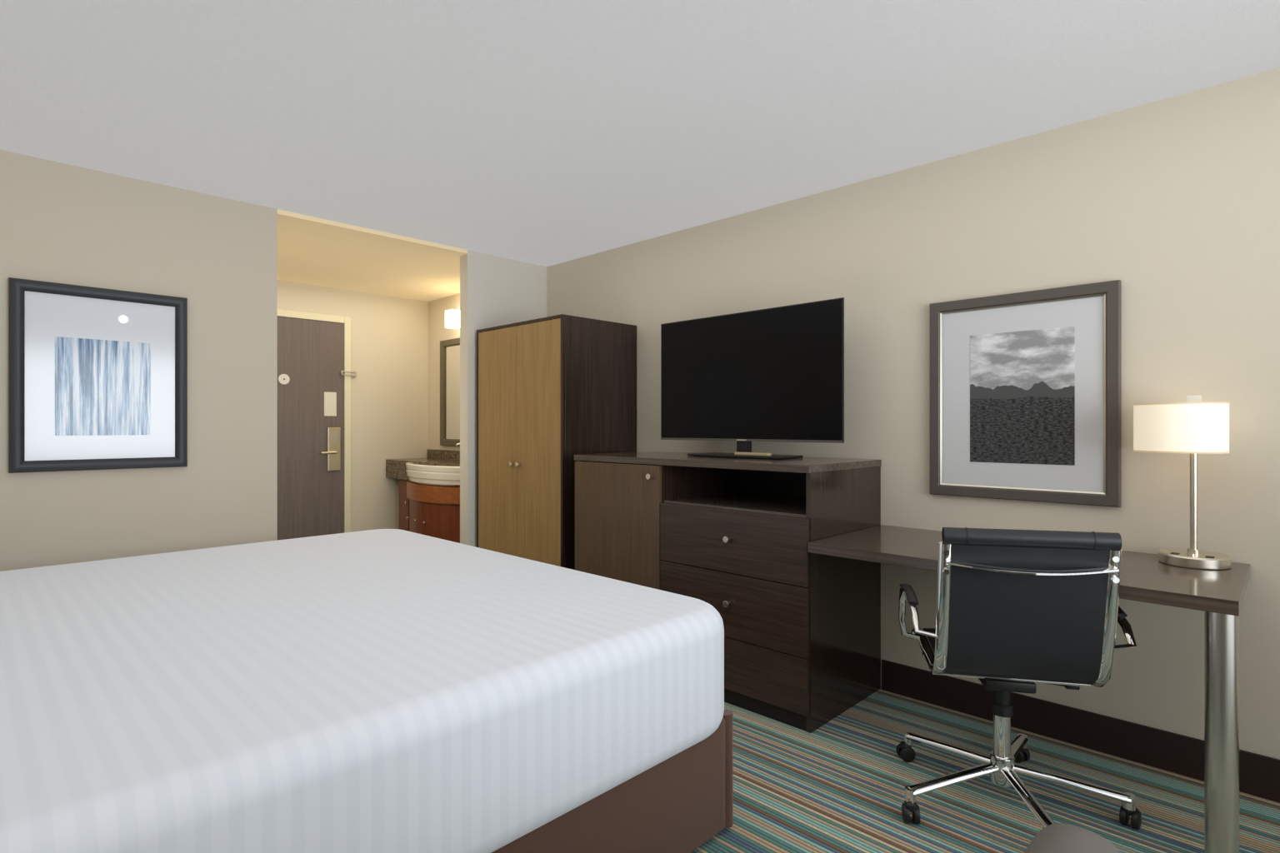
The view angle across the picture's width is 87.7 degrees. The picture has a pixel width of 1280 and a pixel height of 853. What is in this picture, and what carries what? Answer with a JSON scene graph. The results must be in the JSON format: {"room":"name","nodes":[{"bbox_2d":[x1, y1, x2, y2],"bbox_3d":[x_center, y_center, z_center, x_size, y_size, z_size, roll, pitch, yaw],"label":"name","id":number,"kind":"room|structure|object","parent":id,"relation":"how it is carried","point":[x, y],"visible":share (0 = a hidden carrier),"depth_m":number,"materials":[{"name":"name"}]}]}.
{"room":"hotel room","nodes":[
{"label":"hotel room","id":0,"kind":"room"},
{"bbox_2d":[0,150,277,571],"bbox_3d":[-2.775,0.027,2.941,0.120,2.440,2.120,0,0,44],"label":"wall","id":1,"kind":"structure","parent":0,"point":[60,222],"depth_m":3.28,"materials":[{"name":"beige paint"}]},
{"bbox_2d":[8,277,187,473],"bbox_3d":[-2.498,-0.222,3.111,0.034,0.845,0.650,0,0,44],"label":"picture","id":2,"kind":"object","parent":1,"relation":"attached to","point":[97,377],"visible":1,"depth_m":3.08,"materials":[{"name":"grey paper"}]},
{"bbox_2d":[277,280,428,532],"bbox_3d":[-2.714,0.027,5.576,0.120,2.440,1.970,0,0,44],"label":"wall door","id":3,"kind":"structure","parent":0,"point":[389,335],"depth_m":5.91,"materials":[{"name":"beige paint"}]},
{"bbox_2d":[277,309,356,540],"bbox_3d":[-2.794,0.157,5.343,0.084,2.180,1.065,0,0,44],"label":"door","id":4,"kind":"structure","parent":3,"relation":"in","point":[315,373],"depth_m":5.49,"materials":[{"name":"brown wood"}]},
{"bbox_2d":[277,209,467,301],"bbox_3d":[-1.986,-1.180,4.947,1.799,0.024,1.850,0,0,44],"label":"ceiling","id":5,"kind":"structure","parent":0,"point":[312,251],"depth_m":4.68,"materials":[{"name":"white paint"}]},
{"bbox_2d":[460,250,546,547],"bbox_3d":[-0.964,0.027,4.772,0.096,2.440,0.670,0,0,44],"label":"wall","id":6,"kind":"structure","parent":0,"point":[495,291],"depth_m":4.56,"materials":[{"name":"beige paint"}]},
{"bbox_2d":[0,0,1279,266],"bbox_3d":[-0.698,-1.243,2.203,7.720,0.100,4.210,0,0,44],"label":"ceiling","id":7,"kind":"structure","parent":0,"point":[542,132],"depth_m":2.38,"materials":[{"name":"grey paint"}]},
{"bbox_2d":[428,67,1279,759],"bbox_3d":[0.732,0.027,3.664,7.720,2.440,0.120,0,0,44],"label":"wall","id":8,"kind":"structure","parent":0,"point":[1176,199],"depth_m":2.61,"materials":[{"name":"beige paint"}]},
{"bbox_2d":[440,337,459,446],"bbox_3d":[-1.426,-0.300,5.669,1.050,0.945,0.030,0,0,44],"label":"vanity mirror","id":9,"kind":"object","parent":8,"relation":"attached to","point":[449,349],"visible":0.38,"depth_m":5.93,"materials":[{"name":"brown mirror"}]},
{"bbox_2d":[445,309,459,329],"bbox_3d":[-1.461,-0.928,5.633,0.600,0.150,0.130,0,0,44],"label":"sconce","id":10,"kind":"object","parent":8,"relation":"attached to","point":[452,317],"visible":0.48,"depth_m":5.72,"materials":[{"name":"silver metal"}]},
{"bbox_2d":[930,280,1121,507],"bbox_3d":[1.556,-0.123,2.750,0.700,0.853,0.030,0,0,44],"label":"picture","id":11,"kind":"object","parent":8,"relation":"attached to","point":[1026,387],"visible":1,"depth_m":2.71,"materials":[{"name":"brown paper"}]},
{"bbox_2d":[881,660,1279,803],"bbox_3d":[-0.698,1.177,2.203,7.480,0.140,3.970,0,0,44],"label":"baseboard","id":12,"kind":"structure","parent":8,"relation":"attached to","point":[1259,775],"depth_m":2.58,"materials":[{"name":"black wood"}]},
{"bbox_2d":[690,688,1279,852],"bbox_3d":[-0.698,1.297,2.203,7.720,0.100,4.210,0,0,44],"label":"floor","id":13,"kind":"structure","parent":0,"point":[838,787],"depth_m":2.24,"materials":[{"name":"carpet"}]},
{"bbox_2d":[0,529,733,852],"bbox_3d":[-1.419,0.572,1.953,2.650,1.350,2.595,0,0,44],"label":"bed","id":14,"kind":"object","parent":13,"relation":"on","point":[377,691],"visible":1,"depth_m":1.53,"materials":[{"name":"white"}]},
{"bbox_2d":[385,442,459,543],"bbox_3d":[-1.569,0.684,5.445,1.689,1.126,0.544,0,0,44],"label":"vanity","id":15,"kind":"object","parent":13,"relation":"on","point":[429,487],"visible":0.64,"depth_m":5.20,"materials":[{"name":"wood"}]},
{"bbox_2d":[476,314,636,569],"bbox_3d":[-0.573,0.297,4.403,0.920,1.900,0.640,0,0,44],"label":"wardrobe","id":16,"kind":"object","parent":13,"relation":"on","point":[552,390],"visible":0.75,"depth_m":4.12,"materials":[{"name":"brown wood"}]},
{"bbox_2d":[574,451,881,733],"bbox_3d":[0.379,0.702,3.434,1.472,1.090,0.693,0,0,44],"label":"dresser","id":17,"kind":"object","parent":13,"relation":"on","point":[732,535],"visible":0.73,"depth_m":2.98,"materials":[{"name":"black wood"}]},
{"bbox_2d":[660,297,844,459],"bbox_3d":[0.530,-0.215,3.421,1.120,0.740,0.230,0,0,44],"label":"tv","id":18,"kind":"object","parent":17,"relation":"on","point":[774,374],"visible":1,"depth_m":3.33,"materials":[{"name":"black plastic"}]},
{"bbox_2d":[895,527,1141,829],"bbox_3d":[1.199,0.775,2.221,0.743,0.942,0.729,0,0,44],"label":"chair","id":19,"kind":"object","parent":13,"relation":"on","point":[1017,610],"visible":0.97,"depth_m":2.02,"materials":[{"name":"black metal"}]},
{"bbox_2d":[807,525,1249,852],"bbox_3d":[1.374,0.857,2.472,1.297,0.780,0.675,0,0,44],"label":"desk","id":20,"kind":"object","parent":13,"relation":"on","point":[1220,594],"visible":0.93,"depth_m":1.88,"materials":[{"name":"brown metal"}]},
{"bbox_2d":[1133,395,1231,569],"bbox_3d":[1.831,0.180,2.259,0.257,0.571,0.257,0,0,44],"label":"lamp","id":21,"kind":"object","parent":20,"relation":"on","point":[1194,427],"visible":1,"depth_m":2.18,"materials":[{"name":"white fabric"}]},
{"bbox_2d":[1024,823,1120,852],"bbox_3d":[0.667,0.797,0.477,0.875,0.900,0.855,0,0,44],"label":"armchair","id":22,"kind":"object","parent":13,"relation":"on","point":[1061,837],"visible":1,"depth_m":0.98,"materials":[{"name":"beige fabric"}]}
]}

